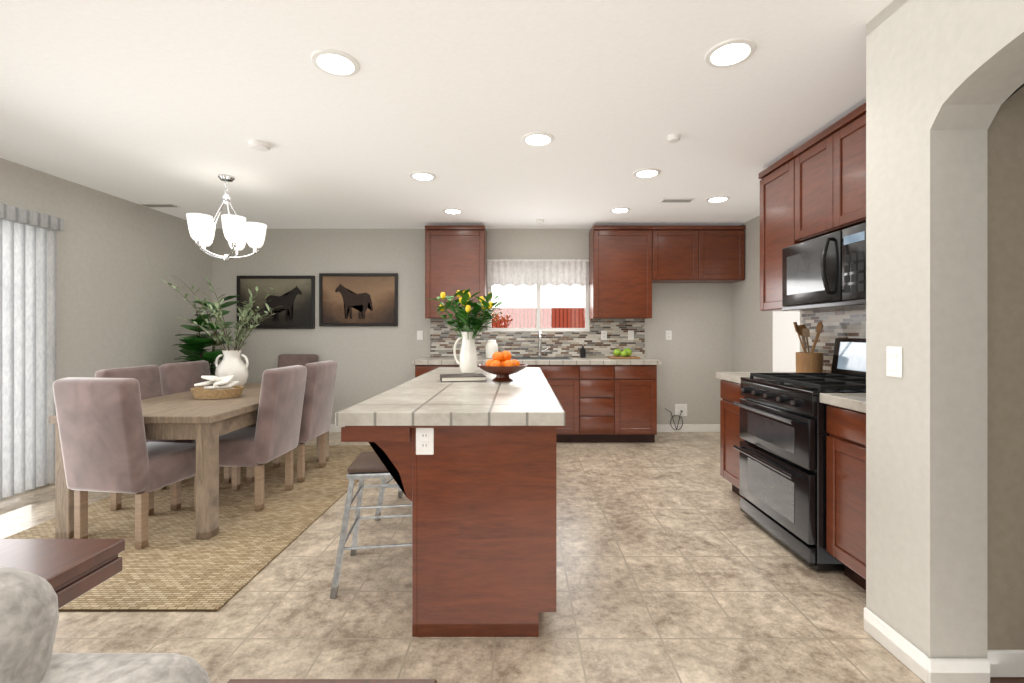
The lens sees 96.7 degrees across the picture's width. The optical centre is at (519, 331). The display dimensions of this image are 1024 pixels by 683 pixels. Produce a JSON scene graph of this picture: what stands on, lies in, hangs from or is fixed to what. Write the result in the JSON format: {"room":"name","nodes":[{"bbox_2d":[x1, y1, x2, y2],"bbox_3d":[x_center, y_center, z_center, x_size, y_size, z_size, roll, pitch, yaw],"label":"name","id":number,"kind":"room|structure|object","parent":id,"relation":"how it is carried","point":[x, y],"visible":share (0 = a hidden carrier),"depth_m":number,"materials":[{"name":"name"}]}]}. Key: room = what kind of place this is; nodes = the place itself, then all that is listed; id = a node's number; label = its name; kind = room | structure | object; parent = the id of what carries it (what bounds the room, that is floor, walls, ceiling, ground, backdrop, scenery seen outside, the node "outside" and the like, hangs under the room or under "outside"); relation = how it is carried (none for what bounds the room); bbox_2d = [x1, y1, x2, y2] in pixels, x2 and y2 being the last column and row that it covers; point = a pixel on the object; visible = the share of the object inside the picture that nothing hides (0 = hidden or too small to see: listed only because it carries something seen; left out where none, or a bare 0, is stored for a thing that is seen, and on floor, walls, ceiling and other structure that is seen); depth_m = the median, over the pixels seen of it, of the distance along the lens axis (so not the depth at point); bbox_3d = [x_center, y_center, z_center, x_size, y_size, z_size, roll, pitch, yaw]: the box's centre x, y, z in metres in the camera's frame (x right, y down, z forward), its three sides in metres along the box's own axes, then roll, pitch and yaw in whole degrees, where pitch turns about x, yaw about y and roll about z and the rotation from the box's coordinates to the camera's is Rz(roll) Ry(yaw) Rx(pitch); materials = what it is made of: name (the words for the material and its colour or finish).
{"room":"dining room","nodes":[
{"label":"dining room","id":0,"kind":"room"},
{"bbox_2d":[0,158,211,486],"bbox_3d":[-3.865,-0.020,1.225,0.150,2.500,8.750,0,0,0],"label":"wall","id":1,"kind":"structure","parent":0,"point":[120,303],"depth_m":4.23,"materials":[{"name":"paint"}]},
{"bbox_2d":[0,203,63,499],"bbox_3d":[-3.728,0.142,2.427,0.116,2.105,2.476,0,0,0],"label":"vertical blinds","id":2,"kind":"object","parent":1,"relation":"attached to","point":[27,326],"visible":1,"depth_m":3.43,"materials":[{"name":"fabric"}]},
{"bbox_2d":[49,424,1023,682],"bbox_3d":[-0.245,1.183,1.300,7.090,0.095,8.600,0,0,0],"label":"baseboard","id":3,"kind":"structure","parent":1,"relation":"attached to","point":[949,670],"depth_m":1.62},
{"bbox_2d":[0,0,892,228],"bbox_3d":[-0.245,-1.320,1.300,7.390,0.100,8.900,0,0,0],"label":"ceiling","id":4,"kind":"structure","parent":0,"point":[181,103],"depth_m":2.53,"materials":[{"name":"paint"}]},
{"bbox_2d":[138,203,179,206],"bbox_3d":[-3.600,-1.265,4.550,0.330,0.009,0.130,0,0,0],"label":"ceiling vent","id":5,"kind":"object","parent":4,"relation":"in","point":[158,204],"visible":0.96,"depth_m":4.53,"materials":[{"name":"metal"}]},
{"bbox_2d":[186,174,266,261],"bbox_3d":[-2.412,-0.922,3.728,0.553,0.696,0.557,0,0,0],"label":"chandelier","id":6,"kind":"object","parent":4,"relation":"hanging from","point":[239,232],"visible":1,"depth_m":3.61,"materials":[{"name":"white glass"}]},
{"bbox_2d":[249,140,270,151],"bbox_3d":[-1.755,-1.253,3.070,0.130,0.034,0.130,0,0,0],"label":"smoke detector","id":7,"kind":"object","parent":4,"relation":"attached to","point":[260,145],"visible":1,"depth_m":3.04,"materials":[{"name":"white plastic"}]},
{"bbox_2d":[311,49,359,76],"bbox_3d":[-0.869,-1.265,2.148,0.216,0.010,0.216,0,0,0],"label":"recessed light","id":8,"kind":"object","parent":4,"relation":"in","point":[335,62],"visible":1,"depth_m":2.14,"materials":[{"name":"white plastic"}]},
{"bbox_2d":[409,171,435,180],"bbox_3d":[-0.790,-1.265,3.704,0.216,0.010,0.216,0,0,0],"label":"recessed light","id":9,"kind":"object","parent":4,"relation":"in","point":[422,176],"visible":0.98,"depth_m":3.69,"materials":[{"name":"white plastic"}]},
{"bbox_2d":[443,208,462,213],"bbox_3d":[-0.703,-1.265,4.776,0.216,0.010,0.216,0,0,0],"label":"recessed light","id":10,"kind":"object","parent":4,"relation":"in","point":[453,211],"visible":0.96,"depth_m":4.77,"materials":[{"name":"white plastic"}]},
{"bbox_2d":[522,132,553,145],"bbox_3d":[0.118,-1.265,2.994,0.216,0.010,0.216,0,0,0],"label":"recessed light","id":11,"kind":"object","parent":4,"relation":"in","point":[537,139],"visible":0.98,"depth_m":2.98,"materials":[{"name":"white plastic"}]},
{"bbox_2d":[536,219,543,223],"bbox_3d":[0.227,-1.253,5.160,0.100,0.034,0.100,0,0,0],"label":"smoke detector","id":12,"kind":"object","parent":4,"relation":"attached to","point":[539,221],"visible":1,"depth_m":5.13,"materials":[{"name":"white plastic"}]},
{"bbox_2d":[609,207,630,212],"bbox_3d":[1.040,-1.265,4.736,0.216,0.010,0.216,0,0,0],"label":"recessed light","id":13,"kind":"object","parent":4,"relation":"in","point":[620,210],"visible":0.98,"depth_m":4.73,"materials":[{"name":"white plastic"}]},
{"bbox_2d":[633,168,660,177],"bbox_3d":[1.014,-1.265,3.634,0.216,0.010,0.216,0,0,0],"label":"recessed light","id":14,"kind":"object","parent":4,"relation":"in","point":[647,173],"visible":0.98,"depth_m":3.62,"materials":[{"name":"white plastic"}]},
{"bbox_2d":[667,133,680,142],"bbox_3d":[0.998,-1.253,2.950,0.080,0.034,0.080,0,0,0],"label":"smoke detector","id":15,"kind":"object","parent":4,"relation":"attached to","point":[674,138],"visible":1,"depth_m":2.93,"materials":[{"name":"white plastic"}]},
{"bbox_2d":[659,198,694,202],"bbox_3d":[1.510,-1.265,4.380,0.300,0.009,0.130,0,0,0],"label":"ceiling vent","id":16,"kind":"object","parent":4,"relation":"in","point":[676,200],"visible":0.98,"depth_m":4.36,"materials":[{"name":"metal"}]},
{"bbox_2d":[706,196,729,202],"bbox_3d":[1.890,-1.265,4.345,0.216,0.010,0.216,0,0,0],"label":"recessed light","id":17,"kind":"object","parent":4,"relation":"in","point":[715,199],"visible":0.98,"depth_m":4.35,"materials":[{"name":"white plastic"}]},
{"bbox_2d":[705,38,756,67],"bbox_3d":[0.956,-1.265,2.071,0.216,0.010,0.216,0,0,0],"label":"recessed light","id":18,"kind":"object","parent":4,"relation":"in","point":[730,52],"visible":1,"depth_m":2.06,"materials":[{"name":"white plastic"}]},
{"bbox_2d":[212,229,731,423],"bbox_3d":[-0.590,-0.020,5.675,6.700,2.500,0.150,0,0,0],"label":"wall","id":19,"kind":"structure","parent":0,"point":[694,355],"depth_m":5.60,"materials":[{"name":"paint"}]},
{"bbox_2d":[237,276,314,328],"bbox_3d":[-2.995,-0.365,5.583,0.950,0.650,0.030,0,0,0],"label":"framed picture","id":20,"kind":"object","parent":19,"relation":"attached to","point":[293,297],"visible":0.9,"depth_m":5.59},
{"bbox_2d":[319,273,397,325],"bbox_3d":[-1.980,-0.395,5.583,0.960,0.650,0.030,0,0,0],"label":"framed picture","id":21,"kind":"object","parent":19,"relation":"attached to","point":[358,299],"visible":1,"depth_m":5.59},
{"bbox_2d":[417,331,422,339],"bbox_3d":[-1.230,0.040,5.595,0.072,0.116,0.009,0,0,0],"label":"light switch","id":22,"kind":"object","parent":19,"relation":"attached to","point":[419,335],"visible":1,"depth_m":5.59,"materials":[{"name":"white plastic"}]},
{"bbox_2d":[425,225,486,320],"bbox_3d":[-0.753,-0.695,5.425,0.694,1.070,0.340,0,0,0],"label":"upper cabinet","id":23,"kind":"object","parent":19,"relation":"attached to","point":[455,255],"depth_m":5.26,"materials":[{"name":"brown wood"}]},
{"bbox_2d":[487,259,588,285],"bbox_3d":[0.221,-0.724,5.555,1.244,0.332,0.052,0,0,0],"label":"valance curtain","id":24,"kind":"object","parent":19,"relation":"attached to","point":[540,272],"visible":0.96,"depth_m":5.55,"materials":[{"name":"white fabric"}]},
{"bbox_2d":[488,284,589,331],"bbox_3d":[0.230,-0.417,5.655,1.260,0.825,0.109,0,0,0],"label":"kitchen window","id":25,"kind":"structure","parent":19,"relation":"in","point":[538,328],"depth_m":5.65,"materials":[{"name":"clear glass"}]},
{"bbox_2d":[601,331,606,339],"bbox_3d":[1.030,0.040,5.579,0.072,0.116,0.008,0,0,0],"label":"outlet","id":26,"kind":"object","parent":19,"relation":"attached to","point":[603,335],"visible":1,"depth_m":5.58,"materials":[{"name":"plastic"}]},
{"bbox_2d":[589,225,659,320],"bbox_3d":[1.220,-0.695,5.425,0.745,1.070,0.340,0,0,0],"label":"upper cabinet","id":27,"kind":"object","parent":19,"relation":"attached to","point":[624,260],"depth_m":5.26,"materials":[{"name":"brown wood"}]},
{"bbox_2d":[628,331,633,339],"bbox_3d":[1.360,0.040,5.579,0.072,0.116,0.009,0,0,0],"label":"outlet","id":28,"kind":"object","parent":19,"relation":"attached to","point":[630,335],"visible":1,"depth_m":5.58,"materials":[{"name":"white plastic"}]},
{"bbox_2d":[666,331,671,339],"bbox_3d":[1.830,0.040,5.595,0.072,0.116,0.008,0,0,0],"label":"outlet","id":29,"kind":"object","parent":19,"relation":"attached to","point":[668,335],"visible":1,"depth_m":5.59,"materials":[{"name":"plastic"}]},
{"bbox_2d":[666,404,686,429],"bbox_3d":[1.917,1.043,5.582,0.277,0.316,0.035,0,0,0],"label":"outlet box","id":30,"kind":"object","parent":19,"relation":"attached to","point":[680,409],"visible":0.98,"depth_m":5.59,"materials":[{"name":"plastic"}]},
{"bbox_2d":[660,225,703,282],"bbox_3d":[1.827,-0.915,5.425,0.595,0.630,0.340,0,0,0],"label":"upper cabinet","id":31,"kind":"object","parent":19,"relation":"attached to","point":[681,246],"depth_m":5.26,"materials":[{"name":"brown wood"}]},
{"bbox_2d":[700,225,744,282],"bbox_3d":[2.303,-0.915,5.425,0.595,0.630,0.340,0,0,0],"label":"upper cabinet","id":32,"kind":"object","parent":19,"relation":"attached to","point":[724,245],"depth_m":5.26,"materials":[{"name":"brown wood"}]},
{"bbox_2d":[0,432,1023,682],"bbox_3d":[-0.245,1.280,1.300,7.390,0.100,8.900,0,0,0],"label":"floor","id":33,"kind":"structure","parent":0,"point":[675,563],"depth_m":2.02,"materials":[{"name":"tile"}]},
{"bbox_2d":[0,539,124,608],"bbox_3d":[-2.095,1.005,1.135,1.210,0.450,1.170,0,0,0],"label":"coffee table","id":34,"kind":"object","parent":33,"relation":"on","point":[69,570],"visible":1,"depth_m":1.59,"materials":[{"name":"brown wood"}]},
{"bbox_2d":[0,567,209,682],"bbox_3d":[-1.010,0.812,0.440,0.900,0.836,0.920,0,0,0],"label":"sofa","id":35,"kind":"object","parent":33,"relation":"on","point":[29,614],"visible":1,"depth_m":0.77,"materials":[{"name":"grey fabric"}]},
{"bbox_2d":[4,445,373,610],"bbox_3d":[-2.190,1.224,3.450,1.720,0.012,2.900,0,0,0],"label":"rug","id":36,"kind":"object","parent":33,"relation":"on","point":[175,564],"visible":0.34,"depth_m":2.72,"materials":[{"name":"wicker"}]},
{"bbox_2d":[52,377,195,548],"bbox_3d":[-2.312,0.736,2.753,0.470,0.963,0.585,0,0,8],"label":"dining chair","id":37,"kind":"object","parent":36,"relation":"on","point":[106,446],"visible":0.81,"depth_m":2.51,"materials":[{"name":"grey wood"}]},
{"bbox_2d":[95,365,194,510],"bbox_3d":[-2.613,0.736,3.320,0.585,0.963,0.470,0,0,0],"label":"dining chair","id":38,"kind":"object","parent":36,"relation":"on","point":[148,377],"visible":0.31,"depth_m":3.22,"materials":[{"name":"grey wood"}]},
{"bbox_2d":[49,383,328,538],"bbox_3d":[-2.275,0.854,3.505,0.950,0.727,1.710,0,0,0],"label":"dining table","id":39,"kind":"object","parent":36,"relation":"on","point":[205,424],"visible":0.46,"depth_m":2.69,"materials":[{"name":"brown wood"}]},
{"bbox_2d":[191,375,243,398],"bbox_3d":[-2.270,0.404,3.420,0.361,0.169,0.283,0,0,0],"label":"basket","id":40,"kind":"object","parent":39,"relation":"on","point":[225,388],"visible":0.98,"depth_m":3.34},
{"bbox_2d":[160,276,280,385],"bbox_3d":[-2.499,0.013,3.951,1.094,0.951,0.647,0,0,0],"label":"vase","id":41,"kind":"object","parent":39,"relation":"on","point":[233,363],"visible":1,"depth_m":3.89,"materials":[{"name":"white ceramic"}]},
{"bbox_2d":[160,360,231,482],"bbox_3d":[-2.613,0.736,3.880,0.585,0.963,0.470,0,0,0],"label":"dining chair","id":42,"kind":"object","parent":36,"relation":"on","point":[180,377],"visible":0.19,"depth_m":3.73,"materials":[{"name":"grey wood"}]},
{"bbox_2d":[193,365,306,510],"bbox_3d":[-1.937,0.736,3.310,0.585,0.963,0.470,0,0,0],"label":"dining chair","id":43,"kind":"object","parent":36,"relation":"on","point":[273,434],"visible":0.9,"depth_m":3.13,"materials":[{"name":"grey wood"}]},
{"bbox_2d":[247,360,337,481],"bbox_3d":[-1.937,0.736,3.900,0.585,0.963,0.470,0,0,0],"label":"dining chair","id":44,"kind":"object","parent":36,"relation":"on","point":[318,399],"visible":0.65,"depth_m":3.76,"materials":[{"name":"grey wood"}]},
{"bbox_2d":[172,295,239,385],"bbox_3d":[-3.339,0.415,4.810,0.660,1.631,0.661,0,0,0],"label":"potted plant","id":45,"kind":"object","parent":33,"relation":"on","point":[193,347],"visible":0.44,"depth_m":4.74,"materials":[{"name":"plant"}]},
{"bbox_2d":[277,354,318,367],"bbox_3d":[-2.680,0.749,5.273,0.470,0.963,0.585,0,0,0],"label":"dining chair","id":46,"kind":"object","parent":33,"relation":"on","point":[285,360],"visible":0.21,"depth_m":5.45,"materials":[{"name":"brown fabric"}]},
{"bbox_2d":[227,679,436,682],"bbox_3d":[-0.340,0.930,0.635,0.380,0.600,0.390,0,0,0],"label":"side table","id":47,"kind":"object","parent":33,"relation":"on","point":[332,681],"visible":1,"depth_m":0.82,"materials":[{"name":"brown wood"}]},
{"bbox_2d":[330,451,411,598],"bbox_3d":[-0.690,0.941,2.340,0.437,0.586,0.437,0,0,-8],"label":"bar stool","id":48,"kind":"object","parent":33,"relation":"on","point":[366,465],"visible":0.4,"depth_m":2.18,"materials":[{"name":"metal"}]},
{"bbox_2d":[374,478,402,520],"bbox_3d":[-0.710,0.941,3.160,0.437,0.586,0.437,0,0,6],"label":"bar stool","id":49,"kind":"object","parent":33,"relation":"on","point":[381,496],"visible":0.06,"depth_m":2.99,"materials":[{"name":"metal"}]},
{"bbox_2d":[415,365,458,377],"bbox_3d":[-0.884,0.792,5.283,0.532,0.875,0.625,0,0,0],"label":"base cabinet","id":50,"kind":"object","parent":33,"relation":"on","point":[419,369],"depth_m":4.97,"materials":[{"name":"brown wood"}]},
{"bbox_2d":[335,419,564,636],"bbox_3d":[-0.269,0.792,2.880,0.864,0.874,2.200,0,0,0],"label":"kitchen island","id":51,"kind":"object","parent":33,"relation":"on","point":[478,487],"depth_m":1.84,"materials":[{"name":"brown wood"}]},
{"bbox_2d":[416,428,433,454],"bbox_3d":[-0.383,0.436,1.830,0.072,0.116,0.008,0,0,0],"label":"outlet","id":52,"kind":"object","parent":51,"relation":"attached to","point":[424,441],"visible":0.94,"depth_m":1.83,"materials":[{"name":"plastic"}]},
{"bbox_2d":[335,367,562,422],"bbox_3d":[-0.269,0.332,2.880,0.872,0.046,2.240,0,0,0],"label":"island countertop","id":53,"kind":"structure","parent":51,"relation":"on","point":[528,398],"depth_m":2.00,"materials":[{"name":"beige tile"}]},
{"bbox_2d":[440,373,485,381],"bbox_3d":[-0.370,0.293,2.930,0.280,0.030,0.200,0,0,-12],"label":"books","id":54,"kind":"object","parent":53,"relation":"on","point":[460,377],"visible":1,"depth_m":2.85,"materials":[{"name":"white paper"}]},
{"bbox_2d":[431,289,504,372],"bbox_3d":[-0.404,-0.004,3.392,0.601,0.625,0.544,0,0,0],"label":"pitcher","id":55,"kind":"object","parent":53,"relation":"on","point":[467,363],"visible":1,"depth_m":3.38,"materials":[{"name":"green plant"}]},
{"bbox_2d":[478,351,526,381],"bbox_3d":[-0.110,0.214,2.900,0.320,0.189,0.318,0,0,0],"label":"bowl","id":56,"kind":"object","parent":53,"relation":"on","point":[502,366],"visible":1,"depth_m":2.83,"materials":[{"name":"brown wood"}]},
{"bbox_2d":[527,365,547,380],"bbox_3d":[-0.004,0.792,5.283,0.557,0.875,0.625,0,0,0],"label":"base cabinet","id":57,"kind":"object","parent":33,"relation":"on","point":[544,368],"depth_m":4.97,"materials":[{"name":"brown wood"}]},
{"bbox_2d":[548,365,579,442],"bbox_3d":[0.402,0.792,5.283,0.495,0.875,0.625,0,0,0],"label":"base cabinet","id":58,"kind":"object","parent":33,"relation":"on","point":[564,380],"depth_m":4.98,"materials":[{"name":"brown wood"}]},
{"bbox_2d":[580,365,619,442],"bbox_3d":[0.840,0.792,5.283,0.504,0.875,0.625,0,0,0],"label":"base cabinet","id":59,"kind":"object","parent":33,"relation":"on","point":[601,396],"depth_m":4.97,"materials":[{"name":"brown wood"}]},
{"bbox_2d":[412,357,659,364],"bbox_3d":[0.180,0.333,5.270,2.700,0.045,0.650,0,0,0],"label":"countertop","id":60,"kind":"structure","parent":59,"relation":"on","point":[425,360],"depth_m":4.94,"materials":[{"name":"beige tile"}]},
{"bbox_2d":[485,340,497,358],"bbox_3d":[-0.330,0.199,5.330,0.150,0.220,0.150,0,0,0],"label":"canister","id":61,"kind":"object","parent":60,"relation":"on","point":[491,348],"visible":0.92,"depth_m":5.27,"materials":[{"name":"ceramic"}]},
{"bbox_2d":[580,346,585,357],"bbox_3d":[0.760,0.224,5.492,0.066,0.170,0.083,0,0,0],"label":"soap dispenser","id":62,"kind":"object","parent":60,"relation":"on","point":[582,352],"visible":1,"depth_m":5.47,"materials":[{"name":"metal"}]},
{"bbox_2d":[607,348,639,358],"bbox_3d":[1.220,0.249,5.360,0.340,0.120,0.220,0,0,0],"label":"apples","id":63,"kind":"object","parent":60,"relation":"on","point":[625,353],"visible":1,"depth_m":5.31,"materials":[{"name":"green food"}]},
{"bbox_2d":[620,365,656,442],"bbox_3d":[1.265,0.792,5.283,0.470,0.875,0.625,0,0,0],"label":"base cabinet","id":64,"kind":"object","parent":33,"relation":"on","point":[638,383],"depth_m":4.98,"materials":[{"name":"brown wood"}]},
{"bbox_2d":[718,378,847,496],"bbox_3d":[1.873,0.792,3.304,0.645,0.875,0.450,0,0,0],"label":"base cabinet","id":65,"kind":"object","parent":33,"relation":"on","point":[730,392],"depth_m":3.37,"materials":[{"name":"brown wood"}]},
{"bbox_2d":[716,372,795,385],"bbox_3d":[1.853,0.333,3.304,0.657,0.045,0.450,0,0,0],"label":"countertop","id":66,"kind":"structure","parent":65,"relation":"on","point":[728,376],"depth_m":3.38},
{"bbox_2d":[793,322,822,372],"bbox_3d":[2.023,0.119,3.186,0.171,0.380,0.174,0,0,0],"label":"utensil crock","id":67,"kind":"object","parent":66,"relation":"on","point":[809,361],"visible":0.85,"depth_m":3.14,"materials":[{"name":"brown wood"}]},
{"bbox_2d":[733,338,865,570],"bbox_3d":[1.794,0.629,2.695,0.762,1.178,0.760,0,0,0],"label":"range","id":68,"kind":"object","parent":33,"relation":"on","point":[784,434],"visible":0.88,"depth_m":2.55,"materials":[{"name":"black metal"}]},
{"bbox_2d":[821,402,865,589],"bbox_3d":[1.873,0.792,2.097,0.645,0.875,0.425,0,0,0],"label":"base cabinet","id":69,"kind":"object","parent":33,"relation":"on","point":[846,440],"depth_m":2.17,"materials":[{"name":"brown wood"}]},
{"bbox_2d":[820,394,865,413],"bbox_3d":[1.853,0.333,2.097,0.657,0.045,0.425,0,0,0],"label":"countertop","id":70,"kind":"structure","parent":69,"relation":"on","point":[849,401],"depth_m":2.15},
{"bbox_2d":[732,215,801,371],"bbox_3d":[2.480,-0.020,3.740,0.560,2.500,3.720,0,0,0],"label":"wall","id":71,"kind":"structure","parent":0,"point":[752,337],"depth_m":5.13,"materials":[{"name":"paint"}]},
{"bbox_2d":[773,311,799,371],"bbox_3d":[2.557,0.172,4.180,0.097,2.115,0.970,0,0,0],"label":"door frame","id":72,"kind":"structure","parent":71,"relation":"attached to","point":[786,344],"depth_m":4.41,"materials":[{"name":"white paint"}]},
{"bbox_2d":[758,146,823,313],"bbox_3d":[2.025,-0.695,3.274,0.340,1.070,0.512,0,0,0],"label":"upper cabinet","id":73,"kind":"object","parent":71,"relation":"attached to","point":[779,182],"depth_m":3.30,"materials":[{"name":"brown wood"}]},
{"bbox_2d":[800,133,826,241],"bbox_3d":[2.025,-0.920,2.860,0.340,0.620,0.439,0,0,0],"label":"upper cabinet","id":74,"kind":"object","parent":71,"relation":"attached to","point":[813,187],"depth_m":2.92,"materials":[{"name":"brown wood"}]},
{"bbox_2d":[820,102,865,233],"bbox_3d":[2.025,-0.920,2.540,0.340,0.620,0.440,0,0,0],"label":"upper cabinet","id":75,"kind":"object","parent":71,"relation":"attached to","point":[842,144],"depth_m":2.62,"materials":[{"name":"brown wood"}]},
{"bbox_2d":[782,222,865,310],"bbox_3d":[1.940,-0.353,2.700,0.479,0.423,0.754,0,0,0],"label":"microwave","id":76,"kind":"object","parent":75,"relation":"attached to","point":[827,272],"visible":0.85,"depth_m":2.60,"materials":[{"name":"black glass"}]},
{"bbox_2d":[866,0,1023,649],"bbox_3d":[2.440,-0.020,1.753,2.020,2.500,0.254,0,0,0],"label":"wall","id":77,"kind":"structure","parent":0,"point":[892,306],"depth_m":1.67,"materials":[{"name":"paint"}]},
{"bbox_2d":[886,346,901,377],"bbox_3d":[1.425,0.114,1.735,0.009,0.116,0.072,0,0,0],"label":"light switch","id":78,"kind":"object","parent":77,"relation":"attached to","point":[893,361],"visible":1,"depth_m":1.73,"materials":[{"name":"white plastic"}]},
{"bbox_2d":[919,0,1023,657],"bbox_3d":[1.530,-0.020,-0.685,0.200,2.500,4.630,0,0,0],"label":"wall","id":79,"kind":"structure","parent":0,"point":[971,66],"depth_m":1.59,"materials":[{"name":"paint"}]},
{"label":"outside","id":80,"kind":"structure","parent":0,"visible":0},
{"bbox_2d":[492,284,584,327],"bbox_3d":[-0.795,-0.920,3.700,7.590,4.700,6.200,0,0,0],"label":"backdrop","id":81,"kind":"structure","parent":80,"point":[519,295],"depth_m":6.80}
]}

